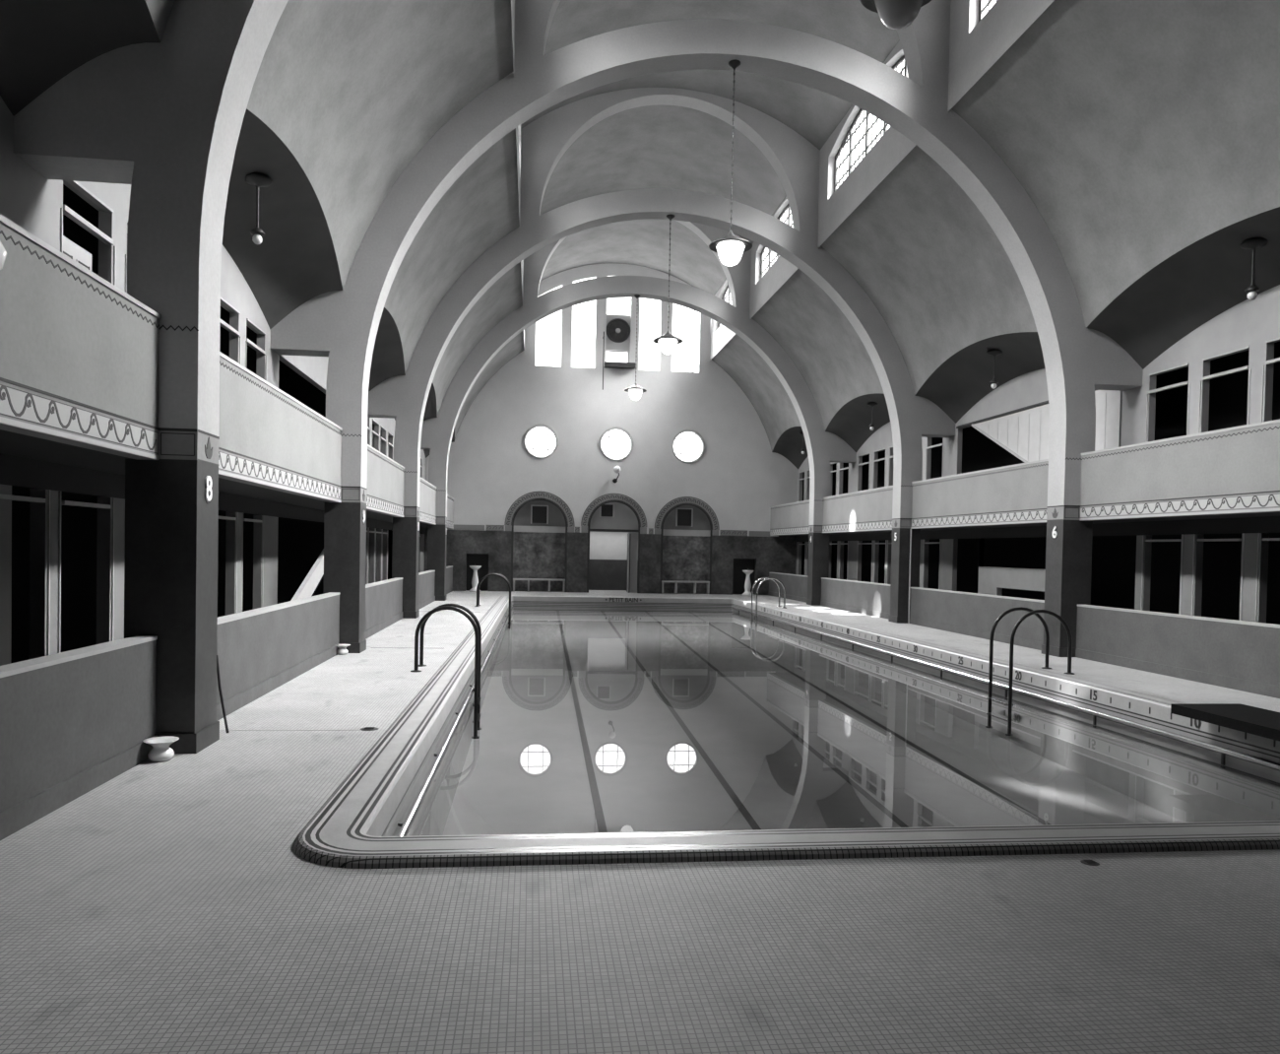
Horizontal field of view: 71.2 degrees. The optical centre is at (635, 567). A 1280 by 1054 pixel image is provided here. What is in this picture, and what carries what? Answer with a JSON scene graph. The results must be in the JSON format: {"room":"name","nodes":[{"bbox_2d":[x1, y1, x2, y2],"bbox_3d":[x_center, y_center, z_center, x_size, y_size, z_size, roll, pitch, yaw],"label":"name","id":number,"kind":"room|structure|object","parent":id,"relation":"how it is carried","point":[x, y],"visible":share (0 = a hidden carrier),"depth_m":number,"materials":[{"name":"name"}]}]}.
{"room":"indoor swimming pool","nodes":[
{"label":"indoor swimming pool","id":0,"kind":"room"},
{"bbox_2d":[10,184,392,663],"bbox_3d":[-6.718,-1.567,16.205,1.380,5.600,34.600,1,1,-7],"label":"wall","id":1,"kind":"structure","parent":0,"point":[300,543],"depth_m":11.17,"materials":[{"name":"black paint"}]},
{"bbox_2d":[0,96,425,665],"bbox_3d":[-5.966,-1.559,16.292,0.135,5.610,34.600,1,1,-7],"label":"wall","id":2,"kind":"structure","parent":0,"point":[32,201],"depth_m":8.56,"materials":[{"name":"paint"}]},
{"bbox_2d":[63,235,91,270],"bbox_3d":[-5.029,-2.013,7.962,0.044,1.760,0.660,1,1,-7],"label":"door","id":3,"kind":"structure","parent":2,"relation":"in","point":[71,249],"depth_m":8.01,"materials":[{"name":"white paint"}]},
{"bbox_2d":[290,549,323,600],"bbox_3d":[-6.005,0.041,17.029,0.080,2.280,6.000,1,1,-7],"label":"stair stringer","id":4,"kind":"object","parent":2,"relation":"attached to","point":[310,582],"visible":0.2,"depth_m":16.29,"materials":[{"name":"white paint"}]},
{"bbox_2d":[0,429,447,528],"bbox_3d":[-6.129,-1.204,16.282,2.480,0.225,34.600,1,1,-7],"label":"floor","id":5,"kind":"structure","parent":0,"point":[11,443],"depth_m":7.32,"materials":[{"name":"grey"}]},
{"bbox_2d":[0,213,160,459],"bbox_3d":[-3.393,-1.333,3.136,0.187,1.145,7.875,1,1,-7],"label":"parapet","id":6,"kind":"object","parent":5,"relation":"on","point":[79,353],"visible":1,"depth_m":5.73,"materials":[{"name":"paint"}]},
{"bbox_2d":[0,240,7,270],"bbox_3d":[-3.290,-1.583,4.397,0.337,0.295,0.260,1,1,-7],"label":"lamp","id":7,"kind":"object","parent":6,"relation":"attached to","point":[3,253],"visible":1,"depth_m":4.43,"materials":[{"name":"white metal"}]},
{"bbox_2d":[218,351,342,502],"bbox_3d":[-4.262,-1.507,10.665,0.187,1.145,6.320,1,1,-7],"label":"parapet","id":8,"kind":"object","parent":5,"relation":"on","point":[269,438],"visible":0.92,"depth_m":10.18,"materials":[{"name":"paint"}]},
{"bbox_2d":[366,444,404,516],"bbox_3d":[-5.042,-1.662,17.421,0.187,1.145,6.320,1,1,-7],"label":"parapet","id":9,"kind":"object","parent":5,"relation":"on","point":[385,478],"visible":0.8,"depth_m":17.82,"materials":[{"name":"paint"}]},
{"bbox_2d":[419,477,436,524],"bbox_3d":[-5.822,-1.818,24.177,0.187,1.145,6.320,1,1,-7],"label":"parapet","id":10,"kind":"object","parent":5,"relation":"on","point":[427,491],"visible":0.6,"depth_m":25.19,"materials":[{"name":"paint"}]},
{"bbox_2d":[447,494,453,528],"bbox_3d":[-6.574,-1.968,30.695,0.187,1.145,5.840,1,1,-7],"label":"parapet","id":11,"kind":"object","parent":5,"relation":"on","point":[450,500],"visible":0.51,"depth_m":32.23,"materials":[{"name":"paint"}]},
{"bbox_2d":[511,0,524,343],"bbox_3d":[-2.295,-8.902,16.547,0.240,2.364,34.600,1,1,-7],"label":"wall","id":12,"kind":"structure","parent":0,"point":[519,128],"depth_m":18.31,"materials":[{"name":"paint"}]},
{"bbox_2d":[466,500,754,593],"bbox_3d":[-0.938,-0.909,35.616,11.500,3.700,2.000,1,1,-7],"label":"wall","id":13,"kind":"structure","parent":0,"point":[539,548],"depth_m":34.91,"materials":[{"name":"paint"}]},
{"bbox_2d":[530,504,548,523],"bbox_3d":[-3.674,-2.044,34.282,0.660,0.720,0.050,1,1,-7],"label":"window","id":14,"kind":"structure","parent":13,"relation":"in","point":[539,513],"depth_m":34.27,"materials":[{"name":"black paint"}]},
{"bbox_2d":[599,503,614,516],"bbox_3d":[-1.092,-2.221,34.576,0.550,0.540,0.050,1,1,-7],"label":"window","id":15,"kind":"structure","parent":13,"relation":"in","point":[608,509],"depth_m":34.56,"materials":[{"name":"black glass"}]},
{"bbox_2d":[626,531,638,592],"bbox_3d":[-0.146,-0.210,35.200,0.400,2.350,0.840,1,1,-7],"label":"door","id":16,"kind":"structure","parent":13,"relation":"in","point":[632,538],"depth_m":34.92,"materials":[{"name":"paint"}]},
{"bbox_2d":[675,508,693,526],"bbox_3d":[1.918,-1.970,34.929,0.660,0.720,0.050,1,1,-7],"label":"window","id":17,"kind":"structure","parent":13,"relation":"in","point":[684,516],"depth_m":34.92,"materials":[{"name":"black glass"}]},
{"bbox_2d":[423,262,798,594],"bbox_3d":[-0.718,-5.346,34.406,14.400,12.630,0.350,1,1,-7],"label":"wall","id":18,"kind":"structure","parent":0,"point":[738,475],"depth_m":34.21,"materials":[{"name":"paint"}]},
{"bbox_2d":[523,423,558,458],"bbox_3d":[-3.591,-4.787,33.962,1.320,1.320,0.160,1,1,-7],"label":"window","id":19,"kind":"structure","parent":18,"relation":"in","point":[540,424],"depth_m":33.95,"materials":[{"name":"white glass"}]},
{"bbox_2d":[602,330,604,389],"bbox_3d":[-1.223,-7.838,33.952,0.040,2.190,0.322,1,1,-7],"label":"hanging rod","id":20,"kind":"object","parent":18,"relation":"hanging from","point":[604,331],"visible":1,"depth_m":33.80,"materials":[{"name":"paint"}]},
{"bbox_2d":[453,491,769,593],"bbox_3d":[-0.782,-0.941,34.318,12.200,3.824,0.012,1,1,-7],"label":"trim","id":21,"kind":"structure","parent":18,"relation":"attached to","point":[526,498],"depth_m":34.26,"materials":[{"name":"tile"}]},
{"bbox_2d":[599,426,633,460],"bbox_3d":[-0.730,-4.739,34.293,1.320,1.320,0.160,1,1,-7],"label":"window","id":22,"kind":"structure","parent":18,"relation":"in","point":[612,427],"depth_m":34.28,"materials":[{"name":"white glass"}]},
{"bbox_2d":[612,465,620,483],"bbox_3d":[-0.703,-3.553,34.055,0.280,0.640,0.447,1,1,-7],"label":"wall lamp","id":23,"kind":"object","parent":18,"relation":"attached to","point":[616,469],"visible":1,"depth_m":33.90,"materials":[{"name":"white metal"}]},
{"bbox_2d":[604,361,635,369],"bbox_3d":[-0.592,-7.713,34.049,1.160,0.180,0.280,1,1,-7],"label":"window ledge","id":24,"kind":"object","parent":18,"relation":"attached to","point":[611,364],"visible":0.93,"depth_m":33.92,"materials":[{"name":"paint"}]},
{"bbox_2d":[624,363,646,400],"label":"pendant lamp","id":25,"kind":"object","parent":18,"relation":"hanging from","point":[635,391],"depth_m":28.04,"materials":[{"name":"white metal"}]},
{"bbox_2d":[624,382,646,391],"bbox_3d":[0.009,-5.713,28.186,0.710,0.270,0.710,1,1,-7],"label":"hood","id":26,"kind":"object","parent":25,"relation":"attached to","point":[634,388],"depth_m":27.99,"materials":[{"name":"black metal"}]},
{"bbox_2d":[636,312,637,357],"label":"chain","id":27,"kind":"object","parent":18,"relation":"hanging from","point":[636,312],"depth_m":28.14,"materials":[{"name":"black metal"}]},
{"bbox_2d":[605,310,695,372],"bbox_3d":[-0.642,-9.419,34.296,6.300,3.640,0.100,1,1,-7],"label":"window","id":28,"kind":"structure","parent":18,"relation":"in","point":[624,346],"depth_m":34.27,"materials":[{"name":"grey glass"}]},
{"bbox_2d":[606,318,630,342],"bbox_3d":[-0.659,-9.078,34.217,0.940,0.940,0.070,1,1,-7],"label":"exhaust fan","id":29,"kind":"object","parent":28,"relation":"attached to","point":[616,332],"visible":1,"depth_m":34.22,"materials":[{"name":"paint"}]},
{"bbox_2d":[671,429,704,462],"bbox_3d":[2.051,-4.692,34.615,1.320,1.320,0.160,1,1,-7],"label":"window","id":30,"kind":"structure","parent":18,"relation":"in","point":[683,430],"depth_m":34.61,"materials":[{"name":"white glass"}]},
{"bbox_2d":[0,589,1279,1053],"bbox_3d":[1.009,1.335,18.523,17.560,0.001,37.900,1,1,-7],"label":"floor","id":31,"kind":"structure","parent":0,"point":[170,906],"depth_m":3.92,"materials":[{"name":"tile"}]},
{"bbox_2d":[13,0,288,753],"bbox_3d":[2.338,-4.747,7.927,14.400,12.650,0.530,1,1,-7],"label":"rib","id":32,"kind":"object","parent":31,"relation":"on","point":[163,119],"visible":1,"depth_m":7.06,"materials":[{"name":"paint"}]},
{"bbox_2d":[859,0,931,29],"bbox_3d":[2.371,-6.451,7.891,0.710,3.300,0.710,1,1,-7],"label":"pendant lamp","id":33,"kind":"object","parent":32,"relation":"hanging from","point":[894,14],"visible":1,"depth_m":7.86,"materials":[{"name":"black metal"}]},
{"bbox_2d":[859,0,931,12],"bbox_3d":[2.348,-5.247,7.916,0.710,0.270,0.710,1,1,-7],"label":"hood","id":34,"kind":"object","parent":33,"relation":"attached to","point":[868,4],"depth_m":8.13,"materials":[{"name":"black metal"}]},
{"bbox_2d":[142,735,179,762],"bbox_3d":[-3.662,1.407,6.900,0.247,0.160,0.247,1,1,-7],"label":"spittoon","id":35,"kind":"object","parent":31,"relation":"on","point":[160,751],"visible":1,"depth_m":6.85,"materials":[{"name":"white ceramic"}]},
{"bbox_2d":[147,747,174,762],"bbox_3d":[-3.663,1.440,6.900,0.181,0.092,0.181,1,1,-7],"label":"bowl","id":36,"kind":"object","parent":35,"relation":"attached to","point":[157,754],"depth_m":6.84,"materials":[{"name":"white ceramic"}]},
{"bbox_2d":[216,654,228,733],"bbox_3d":[-3.635,1.113,7.858,0.119,0.693,0.034,1,1,-7],"label":"wooden stick","id":37,"kind":"object","parent":31,"relation":"on","point":[218,666],"visible":0.86,"depth_m":7.85,"materials":[{"name":"black wood"}]},
{"bbox_2d":[0,565,452,839],"bbox_3d":[-4.955,0.793,16.463,0.170,0.940,34.600,1,1,-7],"label":"wall","id":38,"kind":"structure","parent":31,"relation":"on","point":[72,722],"depth_m":6.39,"materials":[{"name":"paint"}]},
{"bbox_2d":[219,646,381,730],"bbox_3d":[-3.934,1.300,15.525,1.600,0.002,14.980,1,1,-7],"label":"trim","id":39,"kind":"structure","parent":38,"relation":"attached to","point":[371,647],"depth_m":8.06,"materials":[{"name":"grey"}]},
{"bbox_2d":[336,643,350,654],"bbox_3d":[-4.486,1.254,13.688,0.235,0.152,0.235,1,1,-7],"label":"spittoon","id":40,"kind":"object","parent":31,"relation":"on","point":[342,650],"visible":0.99,"depth_m":13.63,"materials":[{"name":"white ceramic"}]},
{"bbox_2d":[336,648,348,654],"bbox_3d":[-4.486,1.286,13.689,0.172,0.088,0.172,1,1,-7],"label":"bowl","id":41,"kind":"object","parent":40,"relation":"attached to","point":[340,651],"depth_m":13.63,"materials":[{"name":"white ceramic"}]},
{"bbox_2d":[359,726,379,730],"bbox_3d":[-2.446,1.478,8.210,0.170,0.009,0.170,1,1,-7],"label":"floor drain","id":42,"kind":"object","parent":31,"relation":"on","point":[364,728],"visible":1,"depth_m":8.19,"materials":[{"name":"black metal"}]},
{"bbox_2d":[469,563,481,591],"bbox_3d":[-5.940,0.377,33.155,0.440,1.040,0.440,1,1,-7],"label":"fountain","id":43,"kind":"object","parent":31,"relation":"on","point":[475,581],"visible":0.92,"depth_m":33.06,"materials":[{"name":"white ceramic"}]},
{"bbox_2d":[469,565,481,569],"bbox_3d":[-5.933,0.002,33.147,0.440,0.150,0.440,1,1,-7],"label":"bowl","id":44,"kind":"object","parent":43,"relation":"on","point":[472,566],"depth_m":32.99,"materials":[{"name":"white ceramic"}]},
{"bbox_2d":[512,577,565,591],"bbox_3d":[-3.684,0.669,34.147,1.960,0.500,0.340,1,1,-7],"label":"bench","id":45,"kind":"object","parent":31,"relation":"on","point":[514,579],"visible":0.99,"depth_m":33.97,"materials":[{"name":"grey wood"}]},
{"bbox_2d":[420,220,856,605],"bbox_3d":[-0.001,-5.213,28.196,14.400,12.650,0.530,1,1,-7],"label":"rib","id":46,"kind":"object","parent":31,"relation":"on","point":[823,447],"visible":0.8,"depth_m":28.03,"materials":[{"name":"paint"}]},
{"bbox_2d":[367,87,956,623],"bbox_3d":[0.779,-5.058,21.440,14.400,12.650,0.530,1,1,-7],"label":"rib","id":47,"kind":"object","parent":31,"relation":"on","point":[795,160],"visible":0.98,"depth_m":21.20,"materials":[{"name":"paint"}]},
{"bbox_2d":[653,214,682,354],"bbox_3d":[0.811,-6.762,21.404,0.710,3.300,0.710,1,1,-7],"label":"pendant lamp","id":48,"kind":"object","parent":47,"relation":"hanging from","point":[668,343],"visible":1,"depth_m":21.31,"materials":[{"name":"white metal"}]},
{"bbox_2d":[653,329,682,344],"bbox_3d":[0.788,-5.558,21.429,0.710,0.270,0.710,1,1,-7],"label":"hood","id":49,"kind":"object","parent":48,"relation":"attached to","point":[667,338],"depth_m":21.25,"materials":[{"name":"black metal"}]},
{"bbox_2d":[661,579,709,593],"bbox_3d":[1.948,0.764,34.799,1.880,0.500,0.340,1,1,-7],"label":"bench","id":50,"kind":"object","parent":31,"relation":"on","point":[663,581],"visible":0.98,"depth_m":34.70,"materials":[{"name":"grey wood"}]},
{"bbox_2d":[270,0,1143,656],"bbox_3d":[1.558,-4.902,14.683,14.400,12.650,0.530,1,1,-7],"label":"rib","id":51,"kind":"object","parent":31,"relation":"on","point":[341,326],"visible":0.99,"depth_m":14.45,"materials":[{"name":"paint"}]},
{"bbox_2d":[708,59,752,266],"bbox_3d":[1.591,-6.607,14.648,0.710,3.300,0.710,1,1,-7],"label":"pendant lamp","id":52,"kind":"object","parent":51,"relation":"hanging from","point":[730,248],"visible":1,"depth_m":14.56,"materials":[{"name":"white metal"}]},
{"bbox_2d":[708,230,752,252],"bbox_3d":[1.568,-5.402,14.673,0.710,0.270,0.710,1,1,-7],"label":"hood","id":53,"kind":"object","parent":52,"relation":"attached to","point":[731,239],"depth_m":14.50,"materials":[{"name":"black metal"}]},
{"bbox_2d":[742,568,753,595],"bbox_3d":[4.338,0.547,34.446,0.440,1.040,0.440,1,1,-7],"label":"fountain","id":54,"kind":"object","parent":31,"relation":"on","point":[747,585],"visible":0.96,"depth_m":34.35,"materials":[{"name":"white ceramic"}]},
{"bbox_2d":[742,570,753,574],"bbox_3d":[4.346,0.172,34.438,0.440,0.150,0.440,1,1,-7],"label":"bowl","id":55,"kind":"object","parent":54,"relation":"on","point":[745,571],"depth_m":34.29,"materials":[{"name":"white ceramic"}]},
{"bbox_2d":[292,594,1279,868],"bbox_3d":[1.037,2.121,18.036,8.914,1.650,25.950,1,1,-7],"label":"swimming pool","id":56,"kind":"object","parent":31,"relation":"in","point":[578,755],"visible":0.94,"depth_m":10.81,"materials":[{"name":"tile"}]},
{"bbox_2d":[410,603,481,738],"bbox_3d":[-2.590,1.402,12.320,0.925,1.786,0.720,1,1,-7],"label":"pool ladder","id":57,"kind":"object","parent":56,"relation":"attached to","point":[475,622],"visible":1,"depth_m":12.07,"materials":[{"name":"black metal"}]},
{"bbox_2d":[474,573,511,619],"bbox_3d":[-4.022,1.078,25.337,1.025,1.836,0.720,1,1,-7],"label":"pool ladder","id":58,"kind":"object","parent":56,"relation":"attached to","point":[490,574],"visible":0.83,"depth_m":25.07,"materials":[{"name":"black metal"}]},
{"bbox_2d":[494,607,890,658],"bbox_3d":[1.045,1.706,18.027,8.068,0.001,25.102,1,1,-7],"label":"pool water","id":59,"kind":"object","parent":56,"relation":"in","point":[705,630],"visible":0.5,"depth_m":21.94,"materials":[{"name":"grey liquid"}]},
{"bbox_2d":[750,576,786,619],"bbox_3d":[4.067,1.201,27.281,0.995,1.821,0.720,1,1,-7],"label":"pool ladder","id":60,"kind":"object","parent":56,"relation":"attached to","point":[766,578],"visible":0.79,"depth_m":27.02,"materials":[{"name":"silver metal"}]},
{"bbox_2d":[1170,703,1279,741],"bbox_3d":[6.285,1.554,7.583,0.800,0.130,3.850,1,1,-7],"label":"board","id":61,"kind":"object","parent":56,"relation":"on","point":[1257,721],"visible":1,"depth_m":8.87,"materials":[{"name":"black metal"}]},
{"bbox_2d":[907,528,911,623],"bbox_3d":[6.748,0.208,21.943,0.033,2.330,0.033,1,1,16],"label":"pipe","id":62,"kind":"object","parent":31,"relation":"on","point":[911,529],"visible":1,"depth_m":21.93,"materials":[{"name":"grey metal"}]},
{"bbox_2d":[768,572,1279,698],"bbox_3d":[6.822,0.923,22.033,0.170,0.900,26.242,1,1,-7],"label":"wall","id":63,"kind":"structure","parent":31,"relation":"on","point":[1240,655],"depth_m":14.21,"materials":[{"name":"paint"}]},
{"bbox_2d":[985,606,1075,735],"bbox_3d":[5.870,1.519,13.279,1.025,1.836,0.720,1,1,-7],"label":"pool ladder","id":64,"kind":"object","parent":31,"relation":"on","point":[1036,612],"visible":1,"depth_m":13.04,"materials":[{"name":"black metal"}]},
{"bbox_2d":[1080,859,1099,865],"bbox_3d":[2.537,1.641,4.982,0.100,0.009,0.100,1,1,-7],"label":"floor drain","id":65,"kind":"object","parent":31,"relation":"on","point":[1086,862],"visible":1,"depth_m":4.96,"materials":[{"name":"black metal"}]},
{"bbox_2d":[0,0,1279,468],"bbox_3d":[1.332,-7.391,17.000,14.360,7.640,34.680,1,1,-7],"label":"ceiling","id":66,"kind":"structure","parent":0,"point":[1144,135],"depth_m":13.78,"materials":[{"name":"paint"}]},
{"bbox_2d":[245,172,272,244],"bbox_3d":[-4.471,-4.232,10.578,0.320,0.810,0.320,1,1,-7],"label":"ceiling lamp","id":67,"kind":"object","parent":66,"relation":"hanging from","point":[258,179],"visible":1,"depth_m":10.54,"materials":[{"name":"black metal"}]},
{"bbox_2d":[250,227,264,236],"bbox_3d":[-4.476,-3.983,10.583,0.170,0.090,0.170,1,1,-7],"label":"socket","id":68,"kind":"object","parent":67,"relation":"attached to","point":[255,231],"depth_m":10.53,"materials":[{"name":"black metal"}]},
{"bbox_2d":[798,431,805,453],"bbox_3d":[6.029,-4.479,32.092,0.320,0.810,0.320,1,1,-7],"label":"ceiling lamp","id":69,"kind":"object","parent":66,"relation":"hanging from","point":[802,450],"visible":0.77,"depth_m":32.06,"materials":[{"name":"black metal"}]},
{"bbox_2d":[866,401,877,430],"bbox_3d":[6.782,-4.329,25.574,0.320,0.810,0.320,1,1,-7],"label":"ceiling lamp","id":70,"kind":"object","parent":66,"relation":"hanging from","point":[871,404],"visible":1,"depth_m":25.53,"materials":[{"name":"black metal"}]},
{"bbox_2d":[986,349,1002,388],"bbox_3d":[7.561,-4.173,18.818,0.320,0.810,0.320,1,1,-7],"label":"ceiling lamp","id":71,"kind":"object","parent":66,"relation":"hanging from","point":[993,352],"visible":1,"depth_m":18.78,"materials":[{"name":"black metal"}]},
{"bbox_2d":[1239,237,1267,300],"bbox_3d":[8.341,-4.017,12.061,0.320,0.810,0.320,1,1,-7],"label":"ceiling lamp","id":72,"kind":"object","parent":66,"relation":"hanging from","point":[1252,243],"visible":1,"depth_m":12.03,"materials":[{"name":"black metal"}]},
{"bbox_2d":[1244,284,1260,292],"bbox_3d":[8.336,-3.768,12.067,0.170,0.090,0.170,1,1,-7],"label":"socket","id":73,"kind":"object","parent":72,"relation":"attached to","point":[1251,288],"depth_m":12.02,"materials":[{"name":"black metal"}]},
{"bbox_2d":[709,0,1054,360],"bbox_3d":[5.015,-8.779,17.393,0.240,2.364,34.600,1,1,-7],"label":"wall","id":74,"kind":"structure","parent":0,"point":[975,46],"depth_m":17.39,"materials":[{"name":"paint"}]},
{"bbox_2d":[718,284,732,326],"bbox_3d":[3.446,-9.529,31.678,0.075,1.405,4.424,1,1,-7],"label":"window","id":75,"kind":"structure","parent":74,"relation":"in","point":[725,296],"depth_m":32.47,"materials":[{"name":"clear glass"}]},
{"bbox_2d":[760,203,792,278],"bbox_3d":[4.199,-9.379,25.160,0.075,1.405,4.981,1,1,-7],"label":"window","id":76,"kind":"structure","parent":74,"relation":"in","point":[788,209],"depth_m":26.38,"materials":[{"name":"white glass"}]},
{"bbox_2d":[833,55,908,191],"bbox_3d":[4.978,-9.223,18.403,0.075,1.405,4.981,1,1,-7],"label":"window","id":77,"kind":"structure","parent":74,"relation":"in","point":[851,133],"depth_m":19.38,"materials":[{"name":"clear glass"}]},
{"bbox_2d":[978,0,997,21],"bbox_3d":[5.758,-9.068,11.647,0.075,1.405,4.981,1,1,-7],"label":"window","id":78,"kind":"structure","parent":74,"relation":"in","point":[982,8],"depth_m":14.06,"materials":[{"name":"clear glass"}]},
{"bbox_2d":[780,512,1279,535],"bbox_3d":[8.551,-0.958,17.982,2.480,0.225,34.600,1,1,-7],"label":"floor","id":79,"kind":"structure","parent":0,"point":[1260,513],"depth_m":15.01,"materials":[{"name":"grey"}]},
{"bbox_2d":[769,499,809,535],"bbox_3d":[5.715,-1.762,32.118,0.187,1.145,5.840,1,1,-7],"label":"parapet","id":80,"kind":"object","parent":79,"relation":"on","point":[793,518],"visible":0.85,"depth_m":32.31,"materials":[{"name":"paint"}]},
{"bbox_2d":[822,485,893,532],"bbox_3d":[6.468,-1.611,25.601,0.187,1.145,6.320,1,1,-7],"label":"parapet","id":81,"kind":"object","parent":79,"relation":"on","point":[867,509],"visible":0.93,"depth_m":25.51,"materials":[{"name":"paint"}]},
{"bbox_2d":[910,458,1048,528],"bbox_3d":[7.247,-1.456,18.844,0.187,1.145,6.320,1,1,-7],"label":"parapet","id":82,"kind":"object","parent":79,"relation":"on","point":[1017,493],"visible":0.91,"depth_m":18.40,"materials":[{"name":"paint"}]},
{"bbox_2d":[1079,419,1279,520],"bbox_3d":[8.027,-1.300,12.088,0.187,1.145,6.320,1,1,-7],"label":"parapet","id":83,"kind":"object","parent":79,"relation":"on","point":[1236,470],"visible":1,"depth_m":12.71,"materials":[{"name":"paint"}]},
{"bbox_2d":[795,284,1279,623],"bbox_3d":[8.401,-1.318,17.956,0.135,5.610,34.600,1,1,-7],"label":"wall","id":84,"kind":"structure","parent":0,"point":[1253,325],"depth_m":15.18,"materials":[{"name":"paint"}]},
{"bbox_2d":[956,389,1122,462],"bbox_3d":[8.235,-2.237,18.897,0.060,2.308,6.150,1,1,-7],"label":"wall","id":85,"kind":"structure","parent":84,"relation":"attached to","point":[1025,434],"depth_m":18.43,"materials":[{"name":"grey paint"}]},
{"bbox_2d":[801,341,1279,624],"bbox_3d":[9.153,-1.300,18.043,1.380,5.600,34.600,1,1,-7],"label":"wall","id":86,"kind":"structure","parent":0,"point":[1114,557],"depth_m":17.11,"materials":[{"name":"black"}]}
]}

